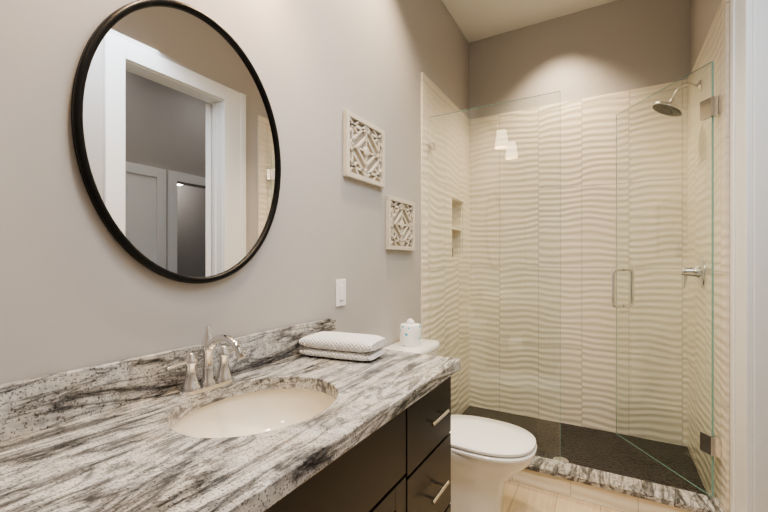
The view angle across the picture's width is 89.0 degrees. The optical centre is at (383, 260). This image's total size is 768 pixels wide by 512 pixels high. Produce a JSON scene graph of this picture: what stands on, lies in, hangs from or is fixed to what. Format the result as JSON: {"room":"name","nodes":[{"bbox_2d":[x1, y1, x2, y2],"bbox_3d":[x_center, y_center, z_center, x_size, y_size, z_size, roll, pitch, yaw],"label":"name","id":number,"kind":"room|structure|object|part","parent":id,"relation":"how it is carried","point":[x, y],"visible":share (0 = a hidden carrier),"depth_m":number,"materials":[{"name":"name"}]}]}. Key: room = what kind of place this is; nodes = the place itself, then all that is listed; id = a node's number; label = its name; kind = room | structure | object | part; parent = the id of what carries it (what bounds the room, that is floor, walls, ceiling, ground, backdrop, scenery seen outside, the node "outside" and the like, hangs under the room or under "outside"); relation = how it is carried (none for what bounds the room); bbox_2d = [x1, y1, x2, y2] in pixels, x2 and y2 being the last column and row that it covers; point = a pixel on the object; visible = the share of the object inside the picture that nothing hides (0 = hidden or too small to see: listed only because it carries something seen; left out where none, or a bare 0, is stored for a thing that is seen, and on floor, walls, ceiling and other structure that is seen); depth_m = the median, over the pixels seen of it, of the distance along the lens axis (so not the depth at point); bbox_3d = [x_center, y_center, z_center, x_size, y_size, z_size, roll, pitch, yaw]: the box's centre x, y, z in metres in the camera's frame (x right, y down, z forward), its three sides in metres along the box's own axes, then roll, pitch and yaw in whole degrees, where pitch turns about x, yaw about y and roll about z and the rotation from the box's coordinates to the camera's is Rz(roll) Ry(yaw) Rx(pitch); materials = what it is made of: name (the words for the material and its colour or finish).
{"room":"bathroom","nodes":[
{"label":"bathroom","id":0,"kind":"room"},
{"bbox_2d":[0,0,468,383],"bbox_3d":[-0.453,-0.305,1.445,0.150,3.110,4.750,0,0,30],"label":"wall","id":1,"kind":"structure","parent":0,"point":[81,286],"depth_m":1.35,"materials":[{"name":"grey paint"}]},
{"bbox_2d":[0,317,335,440],"bbox_3d":[-0.706,0.296,0.829,0.020,0.108,1.970,0,0,30],"label":"backsplash","id":2,"kind":"structure","parent":1,"relation":"attached to","point":[42,402],"depth_m":0.90,"materials":[{"name":"grey stone"}]},
{"bbox_2d":[71,0,280,283],"bbox_3d":[-0.532,-0.328,1.134,0.026,0.787,0.627,0,0,30],"label":"oval mirror","id":3,"kind":"object","parent":1,"relation":"attached to","point":[176,141],"visible":1,"depth_m":1.07,"materials":[{"name":"white mirror"}]},
{"bbox_2d":[336,279,345,306],"bbox_3d":[-0.190,0.141,1.739,0.011,0.118,0.072,0,0,30],"label":"switch plate","id":4,"kind":"object","parent":1,"relation":"attached to","point":[340,292],"visible":1,"depth_m":1.73,"materials":[{"name":"white plastic"}]},
{"bbox_2d":[343,109,384,187],"bbox_3d":[-0.090,-0.530,1.899,0.023,0.296,0.340,0,0,30],"label":"wall art","id":5,"kind":"object","parent":1,"relation":"attached to","point":[364,150],"visible":1,"depth_m":1.88,"materials":[{"name":"beige wood"}]},
{"bbox_2d":[386,195,414,250],"bbox_3d":[0.098,-0.206,2.224,0.023,0.288,0.320,0,0,30],"label":"wall art","id":6,"kind":"object","parent":1,"relation":"attached to","point":[400,224],"visible":1,"depth_m":2.20,"materials":[{"name":"beige wood"}]},
{"bbox_2d":[421,72,460,339],"bbox_3d":[0.441,0.025,2.932,0.112,2.450,0.980,0,0,30],"label":"tiled wall","id":7,"kind":"structure","parent":1,"relation":"attached to","point":[435,100],"depth_m":2.53,"materials":[{"name":"beige tile"}]},
{"bbox_2d":[442,0,616,42],"bbox_3d":[0.790,-1.910,0.728,3.020,0.100,4.750,0,0,30],"label":"ceiling","id":8,"kind":"structure","parent":0,"point":[475,20],"depth_m":2.93,"materials":[{"name":"white paint"}]},
{"bbox_2d":[503,480,622,511],"bbox_3d":[0.222,1.300,1.055,1.710,0.100,4.750,0,0,30],"label":"floor","id":9,"kind":"structure","parent":0,"point":[520,498],"depth_m":2.02,"materials":[{"name":"beige tile"}]},
{"bbox_2d":[256,352,459,511],"bbox_3d":[-0.430,0.819,0.745,0.582,0.862,2.060,0,0,30],"label":"bathroom vanity","id":10,"kind":"object","parent":9,"relation":"on","point":[402,463],"depth_m":1.02,"materials":[{"name":"dark wood"},{"name":"granite"},{"name":"nickel"}]},
{"bbox_2d":[0,349,459,511],"bbox_3d":[-0.466,0.369,0.691,0.574,0.038,1.970,0,0,30],"label":"countertop","id":11,"kind":"structure","parent":10,"relation":"on","point":[118,459],"depth_m":0.72,"materials":[{"name":"white stone"}]},
{"bbox_2d":[160,326,247,396],"bbox_3d":[-0.437,0.265,1.055,0.172,0.170,0.248,0,0,30],"label":"faucet","id":12,"kind":"object","parent":11,"relation":"on","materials":[{"name":"silver metal"}]},
{"bbox_2d":[148,377,351,452],"bbox_3d":[-0.309,0.460,0.981,0.409,0.169,0.486,0,0,30],"label":"sink","id":13,"kind":"object","parent":11,"relation":"in","point":[240,418],"depth_m":1.13,"materials":[{"name":"white ceramic"}]},
{"bbox_2d":[299,331,386,360],"bbox_3d":[-0.151,0.310,1.444,0.290,0.078,0.156,0,0,22],"label":"towel","id":14,"kind":"object","parent":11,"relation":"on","point":[349,346],"visible":0.98,"depth_m":1.38,"materials":[{"name":"white fabric"}]},
{"bbox_2d":[383,339,536,511],"bbox_3d":[0.365,0.852,1.954,0.747,0.797,0.446,0,0,30],"label":"toilet","id":15,"kind":"object","parent":9,"relation":"on","point":[490,458],"visible":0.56,"depth_m":1.79,"materials":[{"name":"white ceramic"}]},
{"bbox_2d":[400,319,420,346],"bbox_3d":[0.143,0.383,2.117,0.114,0.140,0.114,0,0,30],"label":"canister","id":16,"kind":"object","parent":15,"relation":"on","point":[410,332],"visible":1,"depth_m":2.07,"materials":[{"name":"white ceramic"}]},
{"bbox_3d":[0.457,0.847,1.901,0.533,0.049,0.380,0,0,30],"label":"seat","id":17,"kind":"part","parent":15,"relation":"part of","materials":[{"name":"white ceramic"}]},
{"bbox_2d":[508,469,692,511],"bbox_3d":[0.919,1.202,2.171,1.476,0.095,0.110,0,0,30],"label":"curb","id":18,"kind":"object","parent":9,"relation":"on","point":[595,495],"visible":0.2,"depth_m":2.02,"materials":[{"name":"tile"}]},
{"bbox_2d":[524,457,723,511],"bbox_3d":[0.919,1.141,2.171,1.476,0.027,0.140,0,0,30],"label":"shower curb","id":19,"kind":"object","parent":18,"relation":"on","point":[670,496],"depth_m":1.97,"materials":[{"name":"stone"}]},
{"bbox_2d":[429,61,720,496],"bbox_3d":[1.076,0.090,2.443,1.475,2.074,0.604,0,0,30],"label":"shower enclosure","id":20,"kind":"object","parent":19,"relation":"on","point":[495,249],"visible":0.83,"depth_m":2.27,"materials":[{"name":"clear glass"}]},
{"bbox_3d":[0.643,0.089,2.377,0.784,2.069,0.010,0,0,30],"label":"fixed glass","id":21,"kind":"part","parent":20,"relation":"part of","materials":[{"name":"clear glass"}]},
{"bbox_3d":[1.534,0.086,2.196,0.391,2.063,0.573,0,0,30],"label":"door glass","id":22,"kind":"part","parent":20,"relation":"part of","materials":[{"name":"clear glass"}]},
{"bbox_2d":[560,422,708,495],"bbox_3d":[1.157,1.238,2.584,1.476,0.025,0.843,0,0,30],"label":"shower pan","id":23,"kind":"object","parent":9,"relation":"on","point":[607,451],"visible":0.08,"depth_m":2.45,"materials":[{"name":"brown tile"}]},
{"bbox_2d":[560,457,568,462],"bbox_3d":[1.085,1.222,2.399,0.090,0.006,0.090,0,0,30],"label":"glass clamp","id":24,"kind":"object","parent":23,"relation":"on","point":[563,459],"visible":0.42,"depth_m":2.40,"materials":[{"name":"silver metal"}]},
{"bbox_2d":[469,0,689,108],"bbox_3d":[1.953,-0.305,2.712,2.750,3.110,0.150,0,0,30],"label":"wall","id":25,"kind":"structure","parent":0,"point":[616,46],"depth_m":2.89,"materials":[{"name":"grey paint"}]},
{"bbox_2d":[560,81,675,432],"bbox_3d":[1.371,0.025,2.954,1.476,2.450,0.012,0,0,30],"label":"tile","id":26,"kind":"structure","parent":25,"relation":"attached to","point":[587,258],"depth_m":2.87,"materials":[{"name":"beige tile"}]},
{"bbox_2d":[690,0,729,511],"bbox_3d":[0.963,-0.305,0.628,0.120,3.110,4.450,0,0,30],"label":"wall","id":27,"kind":"structure","parent":0,"point":[703,14],"depth_m":2.19,"materials":[{"name":"grey paint"}]},
{"bbox_2d":[691,0,728,511],"bbox_3d":[1.773,0.025,2.163,0.012,2.450,0.980,0,0,30],"label":"tile","id":28,"kind":"structure","parent":27,"relation":"attached to","point":[715,48],"depth_m":1.81,"materials":[{"name":"beige tile"}]},
{"bbox_2d":[730,0,767,511],"bbox_3d":[1.548,-0.030,1.118,0.695,2.560,1.204,0,0,30],"label":"trim","id":29,"kind":"structure","parent":27,"relation":"attached to","point":[748,255],"depth_m":1.45,"materials":[{"name":"white paint"}]}
]}

